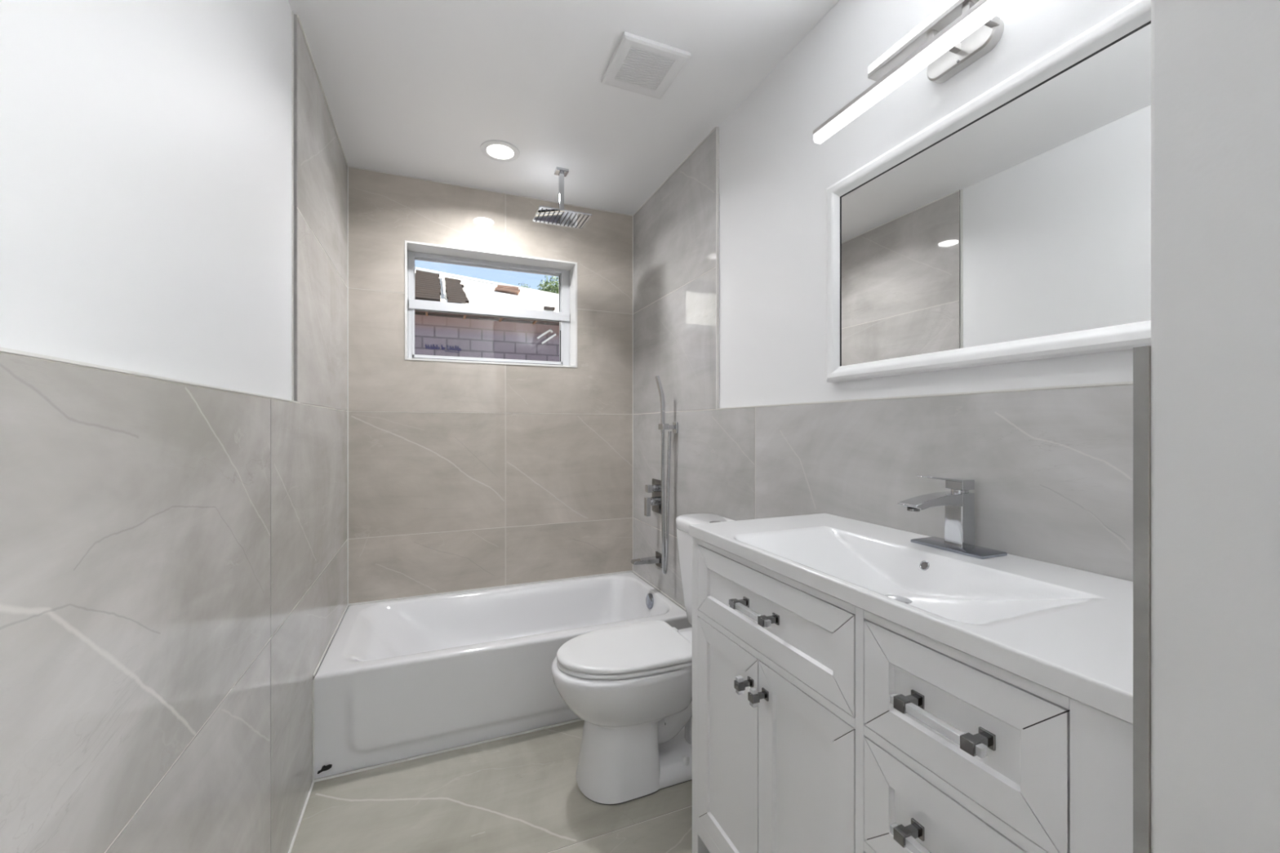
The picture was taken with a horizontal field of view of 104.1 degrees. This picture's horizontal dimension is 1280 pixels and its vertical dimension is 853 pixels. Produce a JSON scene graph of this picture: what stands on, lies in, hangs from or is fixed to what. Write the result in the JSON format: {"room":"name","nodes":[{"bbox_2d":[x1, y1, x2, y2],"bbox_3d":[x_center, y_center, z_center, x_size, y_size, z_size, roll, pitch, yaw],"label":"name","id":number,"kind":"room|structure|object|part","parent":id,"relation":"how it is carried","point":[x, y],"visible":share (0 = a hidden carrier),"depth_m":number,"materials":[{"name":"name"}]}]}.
{"room":"bathroom","nodes":[
{"label":"bathroom","id":0,"kind":"room"},
{"bbox_2d":[0,0,347,852],"bbox_3d":[-1.059,-0.068,1.352,0.132,2.652,2.808,0,0,-22],"label":"wall","id":1,"kind":"structure","parent":0,"point":[174,555],"depth_m":0.81,"materials":[{"name":"grey tile"}]},
{"bbox_2d":[288,781,314,852],"bbox_3d":[-0.110,1.257,1.220,1.524,0.004,1.817,0,0,-22],"label":"trim","id":2,"kind":"structure","parent":1,"relation":"attached to","point":[313,782],"depth_m":1.60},
{"bbox_2d":[348,167,632,604],"bbox_3d":[-0.785,-0.068,2.861,1.548,2.652,0.200,0,0,-22],"label":"wall","id":3,"kind":"structure","parent":0,"point":[463,476],"depth_m":2.71,"materials":[{"name":"tile"}]},
{"bbox_2d":[347,166,633,604],"bbox_3d":[-0.746,-0.203,2.767,1.524,2.182,0.004,0,0,-22],"label":"trim","id":4,"kind":"structure","parent":3,"relation":"attached to","point":[348,166],"depth_m":2.48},
{"bbox_2d":[404,240,577,367],"bbox_3d":[-0.829,-0.652,2.842,0.914,0.615,0.203,0,0,-22],"label":"window","id":5,"kind":"structure","parent":3,"relation":"in","point":[566,271],"depth_m":2.85,"materials":[{"name":"white plastic"}]},
{"bbox_3d":[-0.868,-0.788,2.906,0.815,0.280,0.025,0,0,-22],"label":"sash","id":6,"kind":"part","parent":5,"relation":"part of","materials":[{"name":"white plastic"}]},
{"bbox_3d":[-0.844,-0.530,2.878,0.886,0.316,0.040,0,0,-22],"label":"sash","id":7,"kind":"part","parent":5,"relation":"part of","materials":[{"name":"white plastic"}]},
{"bbox_2d":[312,570,685,676],"bbox_3d":[-0.602,0.884,2.416,1.524,0.007,0.763,0,0,-22],"label":"trim","id":8,"kind":"structure","parent":3,"relation":"attached to","point":[642,578],"depth_m":2.64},
{"bbox_2d":[297,14,715,216],"bbox_3d":[-0.560,-1.291,2.314,1.524,0.006,0.984,0,0,-22],"label":"trim","id":9,"kind":"structure","parent":3,"relation":"attached to","point":[298,16],"depth_m":2.53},
{"bbox_2d":[290,718,692,852],"bbox_3d":[-0.268,1.319,1.605,1.788,0.120,2.917,0,0,-22],"label":"floor","id":10,"kind":"structure","parent":0,"point":[520,793],"depth_m":1.64,"materials":[{"name":"tile"}]},
{"bbox_2d":[313,572,692,778],"bbox_3d":[-0.600,1.072,2.413,1.521,0.373,0.766,0,0,-22],"label":"bathtub","id":11,"kind":"object","parent":10,"relation":"on","point":[398,679],"visible":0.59,"depth_m":2.04,"materials":[{"name":"white ceramic"}]},
{"bbox_2d":[312,680,582,782],"bbox_3d":[-0.454,1.079,2.057,1.524,0.360,0.006,0,0,-22],"label":"trim","id":12,"kind":"structure","parent":11,"relation":"attached to","point":[580,719],"depth_m":1.88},
{"bbox_3d":[0.056,0.936,2.678,0.034,0.083,0.082,0,0,-22],"label":"overflow plate","id":13,"kind":"part","parent":11,"relation":"part of","materials":[{"name":"silver metal"}]},
{"bbox_2d":[551,513,734,804],"bbox_3d":[0.040,0.816,1.865,0.744,0.884,0.430,0,0,-22],"label":"toilet","id":14,"kind":"object","parent":10,"relation":"on","point":[630,685],"visible":0.77,"depth_m":1.70,"materials":[{"name":"white ceramic"}]},
{"bbox_3d":[-0.065,0.819,1.806,0.471,0.017,0.352,0,0,-22],"label":"seat","id":15,"kind":"part","parent":14,"relation":"part of","materials":[{"name":"white plastic"}]},
{"bbox_3d":[-0.061,0.798,1.808,0.481,0.022,0.354,0,0,-22],"label":"lid","id":16,"kind":"part","parent":14,"relation":"part of","materials":[{"name":"white plastic"}]},
{"bbox_3d":[0.299,0.627,1.972,0.183,0.400,0.406,0,0,-22],"label":"tank","id":17,"kind":"part","parent":14,"relation":"part of","materials":[{"name":"white ceramic"}]},
{"bbox_3d":[0.296,0.403,1.971,0.189,0.048,0.430,0,0,-22],"label":"tank lid","id":18,"kind":"part","parent":14,"relation":"part of","materials":[{"name":"white ceramic"}]},
{"bbox_2d":[692,536,1133,852],"bbox_3d":[0.520,0.779,1.015,0.505,0.959,0.952,0,0,-22],"label":"vanity cabinet","id":19,"kind":"object","parent":10,"relation":"on","point":[823,722],"visible":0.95,"depth_m":0.81,"materials":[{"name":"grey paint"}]},
{"bbox_3d":[0.216,0.781,1.222,0.020,0.541,0.268,0,0,-22],"label":"door","id":20,"kind":"part","parent":19,"relation":"part of","materials":[{"name":"grey paint"}]},
{"bbox_3d":[0.226,0.402,1.135,0.041,0.020,0.020,0,0,-22],"label":"pull post","id":21,"kind":"part","parent":19,"relation":"part of","materials":[{"name":"black metal"}]},
{"bbox_3d":[0.230,0.572,1.108,0.040,0.020,0.020,0,0,-22],"label":"knob post","id":22,"kind":"part","parent":19,"relation":"part of","materials":[{"name":"black metal"}]},
{"bbox_3d":[0.251,0.572,1.059,0.040,0.020,0.020,0,0,-22],"label":"knob post","id":23,"kind":"part","parent":19,"relation":"part of","materials":[{"name":"black metal"}]},
{"bbox_3d":[0.267,0.402,1.036,0.041,0.020,0.020,0,0,-22],"label":"pull post","id":24,"kind":"part","parent":19,"relation":"part of","materials":[{"name":"black metal"}]},
{"bbox_3d":[0.267,0.405,1.096,0.020,0.172,0.540,0,0,-22],"label":"drawer","id":25,"kind":"part","parent":19,"relation":"part of","materials":[{"name":"grey paint"}]},
{"bbox_3d":[0.319,0.781,0.970,0.020,0.541,0.268,0,0,-22],"label":"door","id":26,"kind":"part","parent":19,"relation":"part of","materials":[{"name":"grey paint"}]},
{"bbox_3d":[0.393,0.594,0.730,0.041,0.020,0.020,0,0,-22],"label":"pull post","id":27,"kind":"part","parent":19,"relation":"part of","materials":[{"name":"black metal"}]},
{"bbox_3d":[0.393,0.403,0.730,0.041,0.020,0.020,0,0,-22],"label":"pull post","id":28,"kind":"part","parent":19,"relation":"part of","materials":[{"name":"black metal"}]},
{"bbox_2d":[688,513,1133,724],"bbox_3d":[0.537,0.310,1.023,0.476,0.082,0.958,0,0,-22],"label":"washbasin","id":29,"kind":"object","parent":19,"relation":"in","point":[1067,631],"visible":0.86,"depth_m":0.87,"materials":[{"name":"white ceramic"}]},
{"bbox_2d":[897,475,1007,559],"bbox_3d":[0.649,0.188,1.083,0.190,0.163,0.166,0,0,-22],"label":"faucet","id":30,"kind":"object","parent":29,"relation":"on","point":[959,503],"visible":1,"depth_m":1.09,"materials":[{"name":"silver metal"}]},
{"bbox_3d":[0.627,0.160,1.077,0.145,0.028,0.046,0,0,-22],"label":"spout","id":31,"kind":"part","parent":30,"relation":"part of","materials":[{"name":"silver metal"}]},
{"bbox_3d":[0.669,0.123,1.094,0.133,0.033,0.040,0,0,-22],"label":"lever","id":32,"kind":"part","parent":30,"relation":"part of","materials":[{"name":"silver metal"}]},
{"bbox_3d":[0.699,0.266,1.104,0.081,0.006,0.166,0,0,-22],"label":"deck plate","id":33,"kind":"part","parent":30,"relation":"part of","materials":[{"name":"silver metal"}]},
{"bbox_3d":[0.433,0.596,0.694,0.020,0.171,0.285,0,0,-22],"label":"drawer","id":34,"kind":"part","parent":19,"relation":"part of","materials":[{"name":"grey paint"}]},
{"bbox_3d":[0.433,0.405,0.694,0.020,0.172,0.285,0,0,-22],"label":"drawer","id":35,"kind":"part","parent":19,"relation":"part of","materials":[{"name":"grey paint"}]},
{"bbox_3d":[0.430,0.403,0.637,0.041,0.020,0.020,0,0,-22],"label":"pull post","id":36,"kind":"part","parent":19,"relation":"part of","materials":[{"name":"black metal"}]},
{"bbox_2d":[288,0,839,214],"bbox_3d":[-0.268,-1.354,1.605,1.788,0.120,2.917,0,0,-22],"label":"ceiling","id":37,"kind":"structure","parent":0,"point":[414,88],"depth_m":1.88,"materials":[{"name":"paint"}]},
{"bbox_2d":[480,140,519,161],"bbox_3d":[-0.656,-1.290,2.345,0.180,0.008,0.180,0,0,-22],"label":"recessed light","id":38,"kind":"object","parent":37,"relation":"in","point":[496,150],"visible":1,"depth_m":2.33,"materials":[{"name":"white plastic"}]},
{"bbox_2d":[532,166,591,229],"bbox_3d":[-0.398,-1.175,2.545,0.266,0.237,0.190,0,0,-22],"label":"shower","id":39,"kind":"object","parent":37,"relation":"hanging from","point":[559,216],"visible":1,"depth_m":2.52,"materials":[{"name":"silver metal"}]},
{"bbox_3d":[-0.398,-1.178,2.526,0.024,0.205,0.024,0,0,-22],"label":"arm","id":40,"kind":"part","parent":39,"relation":"part of","materials":[{"name":"silver metal"}]},
{"bbox_3d":[-0.398,-1.063,2.545,0.266,0.008,0.190,0,0,-22],"label":"head plate","id":41,"kind":"part","parent":39,"relation":"part of","materials":[{"name":"silver metal"}]},
{"bbox_2d":[601,31,690,99],"bbox_3d":[0.015,-1.285,1.795,0.244,0.016,0.248,0,0,-22],"label":"exhaust fan","id":42,"kind":"object","parent":37,"relation":"attached to","point":[638,64],"visible":1,"depth_m":1.77,"materials":[{"name":"white plastic"}]},
{"bbox_2d":[633,0,1136,610],"bbox_3d":[0.472,-0.068,1.982,0.132,2.652,2.808,0,0,-22],"label":"wall","id":43,"kind":"structure","parent":0,"point":[1051,469],"depth_m":1.58,"materials":[{"name":"white paint"}]},
{"bbox_2d":[291,10,719,408],"bbox_3d":[-0.372,-0.684,1.858,1.548,1.219,0.012,0,0,-23],"label":"trim","id":44,"kind":"structure","parent":43,"relation":"attached to","point":[292,13],"depth_m":1.56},
{"bbox_2d":[0,346,1133,408],"bbox_3d":[-0.068,-0.077,1.118,1.548,0.004,1.621,0,0,-22],"label":"trim","id":45,"kind":"structure","parent":43,"relation":"attached to","point":[2,349],"depth_m":0.93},
{"bbox_2d":[631,551,662,568],"bbox_3d":[0.033,0.719,2.668,0.158,0.074,0.074,0,0,-22],"label":"tub spout","id":46,"kind":"object","parent":43,"relation":"attached to","point":[657,559],"visible":0.91,"depth_m":2.66,"materials":[{"name":"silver metal"}]},
{"bbox_3d":[0.029,0.718,2.667,0.150,0.028,0.050,0,0,-22],"label":"spout","id":47,"kind":"part","parent":46,"relation":"part of","materials":[{"name":"silver metal"}]},
{"bbox_3d":[0.103,0.719,2.697,0.008,0.074,0.074,0,0,-22],"label":"wall plate","id":48,"kind":"part","parent":46,"relation":"part of","materials":[{"name":"black metal"}]},
{"bbox_2d":[644,478,661,516],"bbox_3d":[0.065,0.385,2.695,0.078,0.192,0.136,0,0,-22],"label":"shower valve","id":49,"kind":"object","parent":43,"relation":"attached to","point":[655,501],"visible":0.96,"depth_m":2.68,"materials":[{"name":"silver metal"}]},
{"bbox_3d":[0.061,0.430,2.693,0.068,0.101,0.048,0,0,-22],"label":"lever handle","id":50,"kind":"part","parent":49,"relation":"part of","materials":[{"name":"silver metal"}]},
{"bbox_3d":[0.063,0.334,2.695,0.062,0.040,0.040,0,0,-22],"label":"diverter knob","id":51,"kind":"part","parent":49,"relation":"part of","materials":[{"name":"silver metal"}]},
{"bbox_3d":[0.097,0.379,2.708,0.010,0.180,0.136,0,0,-22],"label":"wall plate","id":52,"kind":"part","parent":49,"relation":"part of","materials":[{"name":"black metal"}]},
{"bbox_2d":[655,375,678,574],"bbox_3d":[0.134,0.246,2.508,0.114,0.998,0.065,0,0,-1],"label":"shower","id":53,"kind":"object","parent":43,"relation":"attached to","point":[664,536],"visible":1,"depth_m":2.50,"materials":[{"name":"silver metal"}]},
{"bbox_2d":[813,0,1017,144],"bbox_3d":[0.732,-0.864,1.040,0.128,0.092,0.917,0,0,-22],"label":"vanity light","id":54,"kind":"object","parent":43,"relation":"attached to","point":[958,33],"visible":1,"depth_m":1.13,"materials":[{"name":"silver metal"}]},
{"bbox_3d":[0.690,-0.864,1.127,0.100,0.024,0.016,0,0,-22],"label":"bracket arm","id":55,"kind":"part","parent":54,"relation":"part of","materials":[{"name":"silver metal"}]},
{"bbox_3d":[0.742,-0.863,1.148,0.028,0.068,0.164,0,0,-22],"label":"plate","id":56,"kind":"part","parent":54,"relation":"part of","materials":[{"name":"silver metal"}]},
{"bbox_3d":[0.720,-0.864,1.053,0.100,0.024,0.016,0,0,-22],"label":"bracket arm","id":57,"kind":"part","parent":54,"relation":"part of","materials":[{"name":"silver metal"}]},
{"bbox_2d":[826,0,1151,382],"bbox_3d":[0.750,-0.434,1.123,0.031,0.596,0.896,0,0,-22],"label":"mirror","id":58,"kind":"object","parent":43,"relation":"attached to","point":[1014,226],"visible":0.75,"depth_m":1.05,"materials":[{"name":"white mirror"}]},
{"bbox_2d":[1133,0,1279,852],"bbox_3d":[0.261,-0.068,0.318,1.788,2.652,0.133,0,0,-22],"label":"wall","id":59,"kind":"structure","parent":0,"point":[1206,385],"depth_m":0.43,"materials":[{"name":"white paint"}]},
{"label":"outside","id":60,"kind":"structure","parent":0,"visible":0},
{"bbox_3d":[-7.405,1.369,31.150,70.000,0.180,56.750,0,0,-22],"label":"ground","id":61,"kind":"structure","parent":60,"visible":0},
{"bbox_2d":[414,266,559,361],"bbox_3d":[-2.768,-1.189,10.674,15.000,4.896,6.550,0,0,-22],"label":"house","id":62,"kind":"structure","parent":61,"relation":"on","point":[436,333],"depth_m":7.84,"materials":[{"name":"concrete"}]},
{"bbox_3d":[-1.656,-1.654,7.969,15.000,0.035,0.040,0,0,-22],"label":"wall plate","id":63,"kind":"part","parent":62,"relation":"part of","materials":[{"name":"white wood"}]},
{"bbox_2d":[493,284,519,294],"bbox_3d":[-2.563,-2.631,9.623,0.460,0.095,0.250,0,0,-22],"label":"stack","id":64,"kind":"object","parent":62,"relation":"on","point":[500,288],"visible":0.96,"depth_m":9.52,"materials":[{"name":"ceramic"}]},
{"bbox_2d":[543,306,555,311],"bbox_3d":[-1.516,-1.971,8.340,0.180,0.045,0.080,0,0,-22],"label":"roof vent","id":65,"kind":"object","parent":62,"relation":"attached to","point":[545,308],"depth_m":8.31,"materials":[{"name":"grey metal"}]},
{"bbox_2d":[518,281,531,288],"bbox_3d":[-5.935,-3.080,25.651,0.743,8.678,0.742,0,0,-22],"label":"tree","id":66,"kind":"object","parent":61,"relation":"on","point":[525,286],"visible":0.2,"depth_m":25.56,"materials":[{"name":"green plant"}]},
{"bbox_2d":[537,275,558,293],"bbox_3d":[-4.210,-3.044,24.218,1.509,8.608,1.542,0,0,-22],"label":"tree","id":67,"kind":"object","parent":61,"relation":"on","point":[554,288],"visible":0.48,"depth_m":23.83,"materials":[{"name":"green plant"}]}
]}

